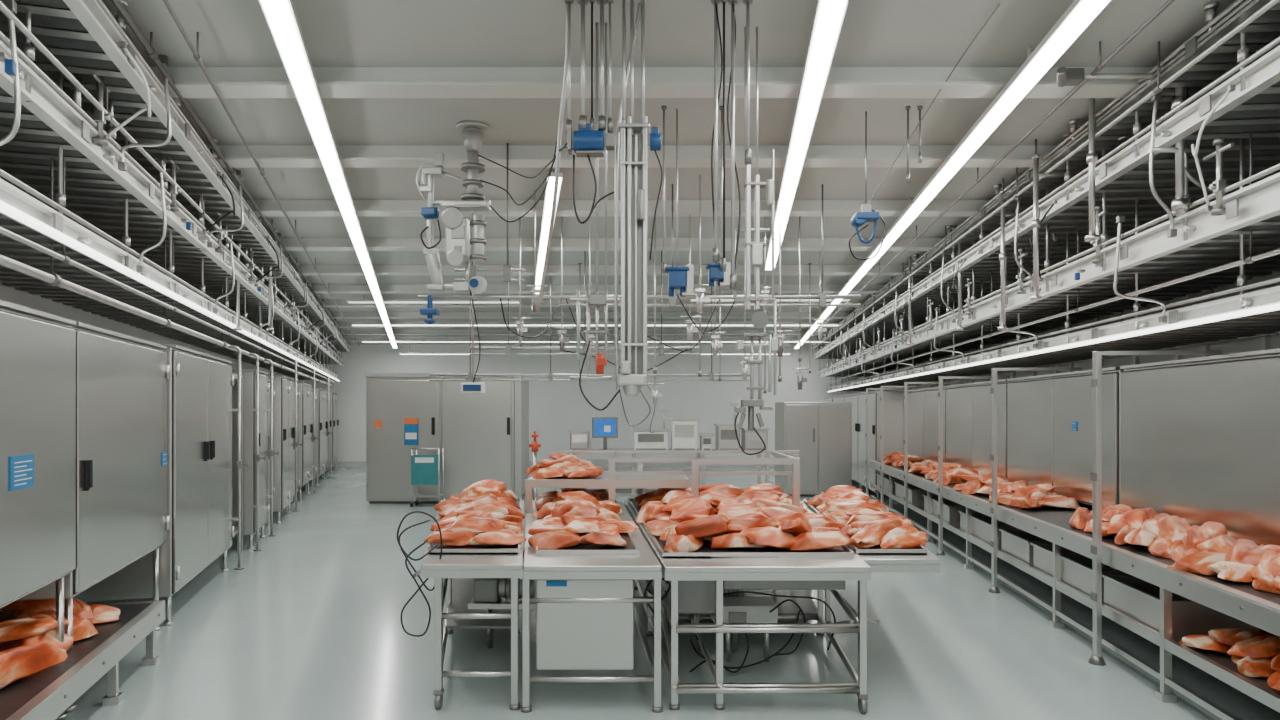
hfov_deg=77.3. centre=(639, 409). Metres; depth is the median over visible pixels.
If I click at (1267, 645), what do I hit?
meat piece
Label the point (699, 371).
ceiling pipe
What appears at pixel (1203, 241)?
conveyor
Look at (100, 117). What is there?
stand
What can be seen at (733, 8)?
overhead cable
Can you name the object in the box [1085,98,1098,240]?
support
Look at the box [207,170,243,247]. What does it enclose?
pipe
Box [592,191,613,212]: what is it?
overhead cable
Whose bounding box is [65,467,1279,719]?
floor
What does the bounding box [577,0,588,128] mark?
ceiling pipe
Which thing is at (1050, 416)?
wall panel
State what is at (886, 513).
meat piece
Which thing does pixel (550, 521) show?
meat piece
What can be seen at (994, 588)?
upright
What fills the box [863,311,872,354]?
pipe
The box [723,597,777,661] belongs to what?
control box
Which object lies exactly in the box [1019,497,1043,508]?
meat piece
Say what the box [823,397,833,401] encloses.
tall cabinet
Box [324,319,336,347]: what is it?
pipe
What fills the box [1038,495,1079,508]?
meat piece
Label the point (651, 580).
power cable
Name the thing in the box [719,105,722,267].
ceiling pipe
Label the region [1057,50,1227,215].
pipe
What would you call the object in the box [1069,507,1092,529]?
meat piece
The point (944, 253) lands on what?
pipe
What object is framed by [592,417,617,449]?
monitor
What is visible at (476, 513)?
meat piece
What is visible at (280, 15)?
strip light
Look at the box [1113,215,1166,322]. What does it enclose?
pipe
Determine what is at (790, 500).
meat piece
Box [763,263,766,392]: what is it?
ceiling pipe
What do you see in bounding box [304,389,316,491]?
tall cabinet
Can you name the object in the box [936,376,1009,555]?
upright
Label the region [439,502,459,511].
meat piece
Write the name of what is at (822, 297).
rail
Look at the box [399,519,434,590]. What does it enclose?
power cable
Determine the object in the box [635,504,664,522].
meat piece
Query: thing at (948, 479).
meat piece
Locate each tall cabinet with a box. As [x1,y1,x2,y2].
[0,300,75,719]
[16,322,169,711]
[73,344,233,625]
[219,373,242,568]
[232,369,269,548]
[254,380,274,535]
[267,376,294,522]
[285,383,299,509]
[297,383,312,501]
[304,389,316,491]
[312,388,327,484]
[321,392,331,477]
[329,392,338,471]
[775,402,851,496]
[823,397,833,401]
[833,395,844,401]
[844,393,860,488]
[857,391,903,499]
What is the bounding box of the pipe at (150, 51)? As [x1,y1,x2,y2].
[111,0,350,344]
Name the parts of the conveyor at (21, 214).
hanger rod, hanger rod, rail, hanger rod, hanger rod, hanger rod, hanger rod, hanger rod, hanger rod, hanger rod, hanger rod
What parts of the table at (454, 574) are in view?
leg, leg, leg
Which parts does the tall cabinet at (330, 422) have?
door, door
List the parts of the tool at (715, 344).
hanger rod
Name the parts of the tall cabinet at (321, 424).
door, door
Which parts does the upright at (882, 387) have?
post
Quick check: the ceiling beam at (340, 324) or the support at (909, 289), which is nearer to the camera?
the support at (909, 289)
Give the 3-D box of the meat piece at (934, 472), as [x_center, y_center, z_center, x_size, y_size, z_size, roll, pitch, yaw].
[4.493,0.963,11.989,0.448,0.139,0.269,0,0,-13]
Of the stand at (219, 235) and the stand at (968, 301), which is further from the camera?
the stand at (968, 301)
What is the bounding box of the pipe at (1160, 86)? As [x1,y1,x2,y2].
[812,0,1279,349]
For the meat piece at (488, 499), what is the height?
0.167 m
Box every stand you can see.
[89,73,110,146]
[166,157,180,211]
[214,211,225,252]
[248,249,255,280]
[273,275,278,301]
[290,294,295,317]
[303,310,308,329]
[858,338,861,357]
[876,328,881,350]
[899,315,904,341]
[927,299,934,329]
[964,278,972,314]
[1016,248,1027,293]
[1088,206,1106,263]
[1203,137,1234,215]
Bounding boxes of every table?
[413,498,523,710]
[521,498,662,712]
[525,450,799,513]
[624,498,870,712]
[801,499,939,623]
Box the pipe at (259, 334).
[258,278,273,336]
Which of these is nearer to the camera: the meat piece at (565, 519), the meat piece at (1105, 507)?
the meat piece at (565, 519)
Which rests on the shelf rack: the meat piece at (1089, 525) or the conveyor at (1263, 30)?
the meat piece at (1089, 525)
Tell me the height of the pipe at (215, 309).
0.798 m
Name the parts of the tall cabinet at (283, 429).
leg, trim, door, handle, door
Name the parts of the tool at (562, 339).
hanger rod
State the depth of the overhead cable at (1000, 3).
5.23 m
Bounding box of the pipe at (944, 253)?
[941,251,955,322]
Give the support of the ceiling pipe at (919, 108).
hanging from the ceiling
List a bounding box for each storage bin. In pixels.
[876,474,903,493]
[894,482,935,505]
[922,495,974,525]
[958,510,1017,549]
[999,529,1051,566]
[1031,543,1126,603]
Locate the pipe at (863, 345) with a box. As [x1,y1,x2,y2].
[861,344,879,379]
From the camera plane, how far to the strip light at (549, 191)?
8.47 m
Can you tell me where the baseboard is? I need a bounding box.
[329,461,774,466]
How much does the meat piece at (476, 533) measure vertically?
0.109 m
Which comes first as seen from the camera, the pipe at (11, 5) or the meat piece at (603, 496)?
the pipe at (11, 5)
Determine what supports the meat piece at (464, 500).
on the meat piece
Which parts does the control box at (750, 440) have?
lid, panel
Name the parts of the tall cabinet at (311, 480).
door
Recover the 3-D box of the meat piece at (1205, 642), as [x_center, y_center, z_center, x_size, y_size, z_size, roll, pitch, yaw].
[3.648,1.486,5.055,0.401,0.113,0.224,0,0,23]
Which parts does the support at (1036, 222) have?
hanger rod, arm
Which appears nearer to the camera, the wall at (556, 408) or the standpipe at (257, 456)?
the standpipe at (257, 456)
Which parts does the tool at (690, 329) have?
hanger rod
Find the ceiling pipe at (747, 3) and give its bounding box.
[743,0,752,164]
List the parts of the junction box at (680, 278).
hanger rod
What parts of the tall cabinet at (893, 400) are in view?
door, door, trim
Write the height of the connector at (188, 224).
0.080 m
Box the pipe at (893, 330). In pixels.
[891,329,914,372]
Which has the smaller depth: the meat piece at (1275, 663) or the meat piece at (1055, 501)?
the meat piece at (1275, 663)
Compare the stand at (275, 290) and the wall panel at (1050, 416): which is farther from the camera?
the stand at (275, 290)
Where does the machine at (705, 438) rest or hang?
on the table at (619, 492)
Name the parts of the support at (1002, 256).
arm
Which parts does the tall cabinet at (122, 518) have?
leg, handle, trim, door, leg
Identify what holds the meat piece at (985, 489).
on the shelf rack
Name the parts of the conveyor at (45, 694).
leg, rail, leg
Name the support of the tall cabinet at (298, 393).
on the floor
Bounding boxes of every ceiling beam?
[150,67,1161,97]
[206,145,1062,167]
[245,200,993,216]
[276,238,947,250]
[292,265,908,274]
[307,285,883,292]
[319,300,869,306]
[325,312,851,318]
[333,322,839,327]
[339,330,829,334]
[345,336,818,340]
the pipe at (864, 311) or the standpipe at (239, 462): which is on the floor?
the standpipe at (239, 462)
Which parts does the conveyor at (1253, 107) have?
hanger rod, hanger rod, hanger rod, hanger rod, hanger rod, hanger rod, hanger rod, hanger rod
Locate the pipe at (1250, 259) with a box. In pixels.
[829,133,1279,381]
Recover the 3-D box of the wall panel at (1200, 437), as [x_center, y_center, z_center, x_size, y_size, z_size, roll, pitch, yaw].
[4.574,0.282,4.969,0.800,1.375,4.862,0,0,7]
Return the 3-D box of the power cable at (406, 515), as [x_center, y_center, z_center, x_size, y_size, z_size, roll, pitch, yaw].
[-1.433,1.068,5.246,0.301,0.813,0.120,0,0,0]
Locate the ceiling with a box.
[102,0,1246,343]
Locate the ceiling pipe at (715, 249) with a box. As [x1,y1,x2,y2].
[711,0,720,261]
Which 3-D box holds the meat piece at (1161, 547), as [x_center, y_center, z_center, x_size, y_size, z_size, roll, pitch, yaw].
[3.778,0.958,5.730,0.246,0.154,0.434,0,0,20]
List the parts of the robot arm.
arm, access plate, access plate, access plate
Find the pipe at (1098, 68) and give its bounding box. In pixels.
[801,0,1174,345]
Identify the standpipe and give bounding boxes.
[211,345,248,569]
[233,353,265,550]
[250,359,278,536]
[293,353,301,511]
[312,364,318,492]
[327,377,332,477]
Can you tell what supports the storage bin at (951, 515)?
on the shelf rack
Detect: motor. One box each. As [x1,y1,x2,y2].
[468,578,535,647]
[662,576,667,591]
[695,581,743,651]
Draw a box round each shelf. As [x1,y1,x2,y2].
[445,578,510,628]
[525,471,689,487]
[587,489,744,492]
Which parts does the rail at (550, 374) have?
hanger rod, hanger rod, rail, rail, hanger rod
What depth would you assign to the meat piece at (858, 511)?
6.36 m
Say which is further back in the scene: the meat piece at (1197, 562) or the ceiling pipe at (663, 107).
the ceiling pipe at (663, 107)
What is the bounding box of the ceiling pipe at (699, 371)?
[698,313,701,376]
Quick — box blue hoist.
[851,111,879,243]
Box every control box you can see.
[569,429,591,449]
[714,402,739,449]
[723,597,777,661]
[740,428,768,449]
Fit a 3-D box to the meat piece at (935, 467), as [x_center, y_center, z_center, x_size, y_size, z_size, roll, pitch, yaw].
[4.669,0.894,12.329,0.414,0.122,0.239,0,0,-26]
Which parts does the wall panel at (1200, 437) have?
trim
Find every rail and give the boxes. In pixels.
[430,275,749,380]
[455,143,524,281]
[470,251,698,354]
[560,184,860,306]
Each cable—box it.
[397,511,442,636]
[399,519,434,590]
[416,162,444,199]
[420,220,440,248]
[470,292,480,382]
[478,143,566,178]
[480,147,573,205]
[489,132,557,222]
[500,298,561,337]
[564,349,687,370]
[566,299,719,351]
[572,155,596,223]
[579,340,620,410]
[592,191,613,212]
[619,390,650,426]
[638,577,817,614]
[644,578,670,613]
[649,150,662,259]
[677,289,734,331]
[689,609,715,639]
[689,610,800,668]
[689,633,748,672]
[711,4,722,224]
[715,591,835,649]
[727,4,740,270]
[734,413,765,454]
[769,599,805,655]
[849,209,885,259]
[868,3,1000,203]
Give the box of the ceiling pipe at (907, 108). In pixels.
[905,106,910,182]
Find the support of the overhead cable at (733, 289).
attached to the vertical pipes at (753, 250)
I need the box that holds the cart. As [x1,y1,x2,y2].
[410,448,443,506]
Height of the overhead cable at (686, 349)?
0.334 m
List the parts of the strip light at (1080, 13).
mounting rod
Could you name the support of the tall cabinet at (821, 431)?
on the floor
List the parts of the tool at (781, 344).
hanger rod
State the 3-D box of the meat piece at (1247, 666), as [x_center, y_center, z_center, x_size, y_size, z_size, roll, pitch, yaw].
[3.668,1.481,4.600,0.360,0.116,0.234,0,0,-14]
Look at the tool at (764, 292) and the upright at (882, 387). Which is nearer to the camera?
the tool at (764, 292)
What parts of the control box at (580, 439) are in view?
panel, lid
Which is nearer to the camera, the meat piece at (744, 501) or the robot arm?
the robot arm
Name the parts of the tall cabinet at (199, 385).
leg, door, trim, handle, handle, door, leg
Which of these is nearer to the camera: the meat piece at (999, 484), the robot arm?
the robot arm
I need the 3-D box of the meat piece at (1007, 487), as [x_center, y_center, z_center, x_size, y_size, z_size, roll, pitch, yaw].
[4.296,0.898,9.200,0.380,0.179,0.227,0,0,-38]
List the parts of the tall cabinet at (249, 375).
trim, leg, door, leg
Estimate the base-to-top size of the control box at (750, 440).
0.371 m
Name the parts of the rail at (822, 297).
hanger rod, rail, rail, hanger rod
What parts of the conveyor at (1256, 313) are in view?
hanger rod, hanger rod, hanger rod, hanger rod, hanger rod, hanger rod, hanger rod, rail, hanger rod, rail, hanger rod, hanger rod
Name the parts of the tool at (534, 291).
hanger rod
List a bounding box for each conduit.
[536,4,566,310]
[614,3,640,389]
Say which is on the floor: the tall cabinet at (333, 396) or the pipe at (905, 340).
the tall cabinet at (333, 396)
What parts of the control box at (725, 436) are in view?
lid, panel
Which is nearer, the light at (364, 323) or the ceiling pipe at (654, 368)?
the ceiling pipe at (654, 368)
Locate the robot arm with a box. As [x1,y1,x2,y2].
[418,120,620,323]
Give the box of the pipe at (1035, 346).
[999,274,1037,348]
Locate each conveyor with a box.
[0,0,350,351]
[0,9,342,364]
[0,71,339,380]
[0,600,164,719]
[811,0,1279,348]
[814,0,1279,359]
[818,87,1279,377]
[828,138,1279,391]
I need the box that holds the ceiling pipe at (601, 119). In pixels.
[597,0,606,130]
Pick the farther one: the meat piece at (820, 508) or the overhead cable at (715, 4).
the meat piece at (820, 508)
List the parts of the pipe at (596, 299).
suspension rod, suspension rod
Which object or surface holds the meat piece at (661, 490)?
on the meat piece at (656, 497)
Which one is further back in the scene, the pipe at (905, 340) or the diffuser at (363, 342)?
the diffuser at (363, 342)
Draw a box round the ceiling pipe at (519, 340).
[518,217,521,346]
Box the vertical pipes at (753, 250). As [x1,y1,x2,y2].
[733,27,777,429]
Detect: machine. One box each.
[633,407,668,449]
[699,433,712,449]
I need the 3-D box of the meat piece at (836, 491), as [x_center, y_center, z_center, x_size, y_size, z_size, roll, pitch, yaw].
[2.027,0.848,7.848,0.359,0.160,0.212,0,0,10]
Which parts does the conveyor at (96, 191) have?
hanger rod, hanger rod, hanger rod, hanger rod, hanger rod, hanger rod, hanger rod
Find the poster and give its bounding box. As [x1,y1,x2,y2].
[404,418,417,444]
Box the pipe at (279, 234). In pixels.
[257,233,282,289]
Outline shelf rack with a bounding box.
[869,460,1279,719]
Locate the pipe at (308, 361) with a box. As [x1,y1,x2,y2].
[307,325,317,362]
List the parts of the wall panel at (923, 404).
door, trim, door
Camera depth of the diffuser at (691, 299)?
15.05 m
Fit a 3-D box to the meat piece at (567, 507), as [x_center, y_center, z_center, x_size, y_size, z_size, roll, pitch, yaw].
[-0.516,0.811,6.522,0.472,0.151,0.248,0,0,-19]
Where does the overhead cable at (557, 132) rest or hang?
attached to the robot arm
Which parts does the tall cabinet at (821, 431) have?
door, door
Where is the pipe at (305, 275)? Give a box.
[287,275,307,316]
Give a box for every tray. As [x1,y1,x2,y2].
[431,500,519,553]
[537,510,636,554]
[630,500,846,557]
[806,504,926,554]
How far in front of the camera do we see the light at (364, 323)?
19.23 m
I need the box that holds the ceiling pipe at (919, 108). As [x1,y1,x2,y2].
[917,106,922,162]
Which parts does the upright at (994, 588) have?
post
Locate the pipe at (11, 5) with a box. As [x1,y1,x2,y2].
[0,0,20,145]
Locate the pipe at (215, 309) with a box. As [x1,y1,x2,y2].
[213,234,234,312]
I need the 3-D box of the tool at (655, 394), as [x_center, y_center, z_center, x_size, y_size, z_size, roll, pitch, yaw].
[0.198,-1.134,10.000,0.220,2.132,0.073,0,0,0]
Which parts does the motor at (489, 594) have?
support post, mounting plate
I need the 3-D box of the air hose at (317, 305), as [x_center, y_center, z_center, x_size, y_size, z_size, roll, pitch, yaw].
[-6.125,-1.750,15.210,0.213,0.392,0.830,0,0,-34]
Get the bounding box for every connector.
[0,52,16,75]
[181,219,191,229]
[1074,269,1085,279]
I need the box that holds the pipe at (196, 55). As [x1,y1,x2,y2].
[163,0,358,345]
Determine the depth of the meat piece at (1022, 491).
8.62 m
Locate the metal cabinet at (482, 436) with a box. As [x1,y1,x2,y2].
[365,373,528,503]
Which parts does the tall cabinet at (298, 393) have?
door, control panel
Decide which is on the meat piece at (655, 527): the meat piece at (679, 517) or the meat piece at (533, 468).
the meat piece at (679, 517)
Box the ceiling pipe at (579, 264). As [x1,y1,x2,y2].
[578,263,581,375]
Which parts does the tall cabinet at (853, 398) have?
door, door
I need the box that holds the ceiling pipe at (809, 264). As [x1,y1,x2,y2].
[808,263,811,372]
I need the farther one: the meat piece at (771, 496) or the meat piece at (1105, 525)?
the meat piece at (771, 496)
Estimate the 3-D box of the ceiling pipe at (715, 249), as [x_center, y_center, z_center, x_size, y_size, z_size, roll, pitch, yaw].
[0.407,-1.497,4.280,0.050,1.407,0.050,0,0,0]
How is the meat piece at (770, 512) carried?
on the meat piece
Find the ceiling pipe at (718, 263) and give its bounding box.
[718,263,720,380]
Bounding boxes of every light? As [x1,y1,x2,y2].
[259,0,396,347]
[347,296,518,302]
[351,319,840,325]
[361,335,828,342]
[399,343,789,354]
[531,168,562,308]
[691,293,849,300]
[766,0,848,269]
[794,0,1110,348]
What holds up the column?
hanging from the ceiling
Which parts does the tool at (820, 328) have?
hanger rod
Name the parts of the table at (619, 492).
rail, leg, rail, rail, leg, leg, leg, leg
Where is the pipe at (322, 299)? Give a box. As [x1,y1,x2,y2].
[309,299,324,334]
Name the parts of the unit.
lid, panel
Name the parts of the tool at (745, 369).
hanger rod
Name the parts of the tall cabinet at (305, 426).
leg, door, door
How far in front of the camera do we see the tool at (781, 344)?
8.20 m
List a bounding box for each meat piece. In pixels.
[0,598,74,612]
[0,611,14,621]
[0,614,73,651]
[0,617,56,641]
[0,642,67,688]
[14,610,69,624]
[64,598,93,619]
[64,615,97,640]
[88,604,119,623]
[423,530,474,545]
[430,517,455,530]
[434,499,459,510]
[436,513,456,523]
[438,503,465,516]
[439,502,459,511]
[441,524,452,529]
[449,517,505,531]
[451,510,493,526]
[452,496,502,512]
[456,510,503,519]
[458,487,505,498]
[458,493,497,501]
[460,498,503,503]
[464,501,508,514]
[466,529,525,545]
[467,479,506,492]
[473,529,519,535]
[497,497,521,510]
[502,490,517,500]
[502,515,522,522]
[503,523,523,533]
[506,506,524,518]
[526,465,538,474]
[528,525,580,534]
[528,529,580,549]
[531,517,562,527]
[532,504,554,517]
[533,467,564,478]
[535,495,556,509]
[538,459,553,467]
[539,491,559,497]
[546,506,554,515]
[548,454,579,466]
[548,461,570,467]
[549,453,566,459]
[551,501,600,517]
[553,491,599,501]
[554,501,570,507]
[556,491,599,504]
[559,462,587,471]
[560,515,605,524]
[561,488,586,491]
[562,470,571,476]
[562,488,589,491]
[562,519,599,532]
[564,496,585,501]
[564,506,597,516]
[566,468,601,477]
[578,531,626,545]
[580,459,591,464]
[580,524,620,537]
[588,467,603,472]
[590,489,608,493]
[595,504,619,513]
[596,506,610,511]
[597,492,615,502]
[597,511,620,519]
[598,500,622,513]
[606,519,638,532]
[635,492,652,501]
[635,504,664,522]
[637,493,665,507]
[639,501,663,510]
[645,519,678,535]
[651,487,690,494]
[651,512,671,520]
[657,517,668,519]
[659,527,705,540]
[660,496,711,512]
[662,490,690,503]
[664,533,703,551]
[669,512,707,522]
[671,499,709,515]
[675,494,691,498]
[675,514,728,537]
[685,507,715,515]
[699,483,725,491]
[699,485,744,495]
[699,490,737,497]
[700,494,739,505]
[704,532,725,541]
[711,533,765,547]
[715,501,742,513]
[718,503,760,517]
[725,518,778,533]
[728,512,768,519]
[733,499,751,503]
[737,488,782,499]
[740,526,794,547]
[744,483,782,492]
[749,492,782,502]
[753,498,805,511]
[760,507,794,517]
[768,512,808,525]
[777,491,791,498]
[779,526,799,536]
[781,518,811,533]
[784,531,853,550]
[787,499,802,507]
[802,512,822,518]
[807,497,830,505]
[807,516,841,529]
[812,492,824,498]
[812,527,842,532]
[816,504,825,511]
[822,485,861,497]
[822,511,848,519]
[824,498,879,511]
[829,488,864,498]
[834,494,869,500]
[835,517,850,529]
[839,492,867,501]
[842,524,860,536]
[844,508,882,516]
[847,513,894,524]
[847,526,885,547]
[851,518,901,533]
[868,500,888,511]
[877,511,908,519]
[880,526,927,548]
[887,452,903,457]
[887,515,912,526]
[888,455,899,464]
[892,459,903,466]
[901,461,913,467]
[908,456,920,461]
[908,463,920,471]
[912,466,927,472]
[920,460,932,465]
[920,468,932,473]
[925,470,938,476]
[927,463,949,468]
[933,464,947,469]
[933,471,947,481]
[935,474,967,484]
[937,463,962,469]
[943,467,954,471]
[945,467,978,475]
[953,484,964,490]
[959,475,981,481]
[961,479,986,493]
[977,484,990,494]
[979,472,1007,480]
[981,477,1008,484]
[988,492,1013,504]
[989,482,1012,491]
[1000,480,1027,492]
[1008,497,1024,506]
[1010,483,1024,491]
[1011,484,1055,497]
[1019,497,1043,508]
[1026,488,1047,499]
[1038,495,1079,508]
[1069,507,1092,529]
[1084,519,1107,532]
[1102,504,1132,516]
[1102,509,1126,521]
[1102,522,1116,536]
[1107,508,1157,533]
[1114,525,1140,544]
[1124,528,1157,546]
[1141,513,1168,535]
[1147,536,1183,557]
[1158,516,1189,543]
[1166,548,1225,574]
[1171,545,1198,560]
[1179,634,1231,652]
[1186,521,1227,547]
[1196,534,1235,553]
[1207,561,1255,581]
[1208,627,1269,645]
[1224,539,1264,565]
[1227,633,1279,658]
[1231,656,1243,663]
[1237,656,1275,676]
[1251,545,1279,578]
[1252,564,1279,593]
[1267,670,1279,690]
[1271,654,1279,670]
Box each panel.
[908,386,947,462]
[946,379,1009,477]
[1007,367,1123,505]
[1102,573,1254,640]
[1120,348,1279,545]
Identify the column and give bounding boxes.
[567,0,660,395]
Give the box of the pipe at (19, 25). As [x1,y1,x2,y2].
[0,0,342,356]
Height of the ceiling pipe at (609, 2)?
0.711 m
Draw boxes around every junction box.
[665,109,695,296]
[706,262,729,286]
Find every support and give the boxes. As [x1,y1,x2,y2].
[70,73,83,107]
[159,171,170,230]
[197,201,206,250]
[234,242,241,329]
[266,266,273,329]
[907,257,918,344]
[956,224,963,329]
[998,178,1056,329]
[1030,139,1079,300]
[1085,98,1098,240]
[1118,136,1130,141]
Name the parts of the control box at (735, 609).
mounting post, connector plate, casing, mounting post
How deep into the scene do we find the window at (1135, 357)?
8.85 m
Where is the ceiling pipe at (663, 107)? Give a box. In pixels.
[661,105,666,272]
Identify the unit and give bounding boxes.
[670,418,697,449]
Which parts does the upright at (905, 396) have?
post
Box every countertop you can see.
[565,449,740,452]
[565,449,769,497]
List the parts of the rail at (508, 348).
hanger rod, rail, rail, hanger rod, hanger rod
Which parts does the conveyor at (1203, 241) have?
hanger rod, hanger rod, hanger rod, hanger rod, hanger rod, hanger rod, hanger rod, hanger rod, hanger rod, hanger rod, rail, hanger rod, hanger rod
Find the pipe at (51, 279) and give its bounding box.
[0,157,332,386]
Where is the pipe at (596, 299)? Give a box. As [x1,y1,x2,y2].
[570,22,619,379]
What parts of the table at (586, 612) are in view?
leg, label plate, leg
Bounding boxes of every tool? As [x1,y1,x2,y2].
[511,317,529,339]
[525,190,546,311]
[553,217,572,350]
[581,216,594,355]
[647,374,664,404]
[681,215,700,340]
[694,175,708,312]
[706,262,725,355]
[736,225,754,379]
[760,217,775,310]
[770,215,791,356]
[792,362,809,389]
[813,251,828,338]
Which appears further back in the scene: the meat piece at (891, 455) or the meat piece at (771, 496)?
the meat piece at (891, 455)
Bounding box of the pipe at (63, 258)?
[0,87,334,382]
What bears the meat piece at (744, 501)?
on the meat piece
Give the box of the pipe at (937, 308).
[934,307,964,362]
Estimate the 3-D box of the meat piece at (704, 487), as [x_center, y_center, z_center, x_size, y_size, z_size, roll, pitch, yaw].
[0.731,0.812,8.101,0.401,0.125,0.239,0,0,-9]
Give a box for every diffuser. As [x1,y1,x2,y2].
[348,302,518,302]
[352,325,837,325]
[363,342,828,342]
[400,354,789,354]
[536,177,560,293]
[691,299,849,300]
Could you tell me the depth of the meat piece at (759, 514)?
5.84 m
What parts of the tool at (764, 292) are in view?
hanger rod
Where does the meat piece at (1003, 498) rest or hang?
on the shelf rack
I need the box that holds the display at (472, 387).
[461,211,484,392]
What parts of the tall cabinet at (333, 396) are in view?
door, door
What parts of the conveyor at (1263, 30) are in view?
hanger rod, hanger rod, hanger rod, hanger rod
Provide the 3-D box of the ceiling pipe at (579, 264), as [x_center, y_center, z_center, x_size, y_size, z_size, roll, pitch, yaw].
[-0.900,-1.315,12.000,0.050,1.770,0.050,0,0,0]
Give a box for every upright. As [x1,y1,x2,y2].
[865,388,910,495]
[880,386,930,503]
[903,382,962,517]
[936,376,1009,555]
[988,367,1081,592]
[1088,350,1221,665]
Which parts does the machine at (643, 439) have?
panel, lid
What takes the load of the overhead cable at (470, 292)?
attached to the robot arm
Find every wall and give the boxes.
[0,282,303,610]
[304,344,865,460]
[867,282,1279,390]
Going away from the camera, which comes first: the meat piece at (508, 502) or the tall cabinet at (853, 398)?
the meat piece at (508, 502)
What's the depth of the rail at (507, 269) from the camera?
6.59 m
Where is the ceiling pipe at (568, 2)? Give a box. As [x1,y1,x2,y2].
[565,0,572,133]
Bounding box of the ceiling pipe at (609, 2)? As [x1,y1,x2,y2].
[607,0,612,132]
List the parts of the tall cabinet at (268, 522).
door, control panel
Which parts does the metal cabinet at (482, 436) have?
door, handle, door, handle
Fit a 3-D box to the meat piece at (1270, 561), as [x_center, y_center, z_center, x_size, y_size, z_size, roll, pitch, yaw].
[3.760,0.900,4.702,0.279,0.166,0.415,0,0,33]
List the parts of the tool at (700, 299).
hanger rod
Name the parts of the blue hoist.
hanger rod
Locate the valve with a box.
[529,431,540,499]
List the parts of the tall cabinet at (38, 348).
trim, leg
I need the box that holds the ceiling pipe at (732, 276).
[728,0,737,288]
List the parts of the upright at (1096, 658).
clamp plate, clamp plate, clamp plate, clamp plate, post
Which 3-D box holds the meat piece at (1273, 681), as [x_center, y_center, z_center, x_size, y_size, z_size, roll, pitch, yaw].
[3.617,1.483,4.385,0.419,0.118,0.200,0,0,-11]
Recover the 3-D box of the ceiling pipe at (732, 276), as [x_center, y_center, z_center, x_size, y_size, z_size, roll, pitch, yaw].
[0.498,-1.424,4.280,0.050,1.551,0.050,0,0,0]
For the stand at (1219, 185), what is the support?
attached to the conveyor at (1203, 241)
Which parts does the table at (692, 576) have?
leg, leg, leg, leg, leg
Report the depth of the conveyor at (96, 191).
5.44 m
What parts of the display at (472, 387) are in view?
display panel, hanger rod, casing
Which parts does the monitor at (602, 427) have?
casing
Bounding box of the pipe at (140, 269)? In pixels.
[136,159,166,272]
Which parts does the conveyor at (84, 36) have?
hanger rod, hanger rod, hanger rod, hanger rod, hanger rod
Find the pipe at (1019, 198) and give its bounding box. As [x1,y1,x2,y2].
[1014,195,1032,291]
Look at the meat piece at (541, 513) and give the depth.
7.07 m
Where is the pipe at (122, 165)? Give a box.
[118,54,171,170]
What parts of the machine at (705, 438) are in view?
lid, panel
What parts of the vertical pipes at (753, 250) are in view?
suspension rod, cross arm, suspension rod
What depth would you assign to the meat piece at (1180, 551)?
5.35 m
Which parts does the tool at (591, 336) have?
hanger rod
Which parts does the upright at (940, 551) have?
post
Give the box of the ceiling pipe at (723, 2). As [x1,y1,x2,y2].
[721,0,726,271]
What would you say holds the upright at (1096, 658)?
on the floor
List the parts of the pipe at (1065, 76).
arm, arm, arm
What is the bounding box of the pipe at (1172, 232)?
[1149,91,1176,237]
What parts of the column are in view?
motor, suspension rod, suspension rod, cap plate, plate, suspension rod, motor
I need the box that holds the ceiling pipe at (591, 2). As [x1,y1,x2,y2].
[589,0,594,130]
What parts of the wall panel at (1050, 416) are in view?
door, trim, door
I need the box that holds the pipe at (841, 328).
[840,328,847,364]
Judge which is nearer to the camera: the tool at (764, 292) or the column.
the column
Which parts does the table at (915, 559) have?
leg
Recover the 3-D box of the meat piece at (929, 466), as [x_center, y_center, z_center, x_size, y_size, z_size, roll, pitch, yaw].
[4.745,0.889,12.610,0.446,0.122,0.251,0,0,-3]
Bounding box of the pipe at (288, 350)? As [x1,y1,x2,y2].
[287,307,299,351]
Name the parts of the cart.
panel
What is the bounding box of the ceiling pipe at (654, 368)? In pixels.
[653,218,656,373]
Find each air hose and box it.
[103,41,150,139]
[202,171,234,233]
[256,238,278,282]
[284,278,304,307]
[308,305,323,329]
[868,317,875,349]
[903,294,914,333]
[953,258,966,313]
[1030,200,1056,281]
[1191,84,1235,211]
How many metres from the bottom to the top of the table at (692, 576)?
0.965 m
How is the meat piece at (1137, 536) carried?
on the shelf rack
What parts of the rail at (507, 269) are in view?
hanger rod, rail, rail, hanger rod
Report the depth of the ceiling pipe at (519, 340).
8.99 m
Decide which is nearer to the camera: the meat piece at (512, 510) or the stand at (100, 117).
the stand at (100, 117)
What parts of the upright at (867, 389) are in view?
post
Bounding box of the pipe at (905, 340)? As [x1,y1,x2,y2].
[894,287,906,341]
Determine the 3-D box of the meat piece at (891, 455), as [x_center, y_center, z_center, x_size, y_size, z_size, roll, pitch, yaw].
[4.989,0.877,15.324,0.494,0.156,0.277,0,0,-8]
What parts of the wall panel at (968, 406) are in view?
door, trim, door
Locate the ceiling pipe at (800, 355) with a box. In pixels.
[798,217,801,361]
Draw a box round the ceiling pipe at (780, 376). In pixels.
[778,357,781,381]
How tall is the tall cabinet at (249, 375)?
2.455 m
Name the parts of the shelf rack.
leg, leg, leg, leg, rail, leg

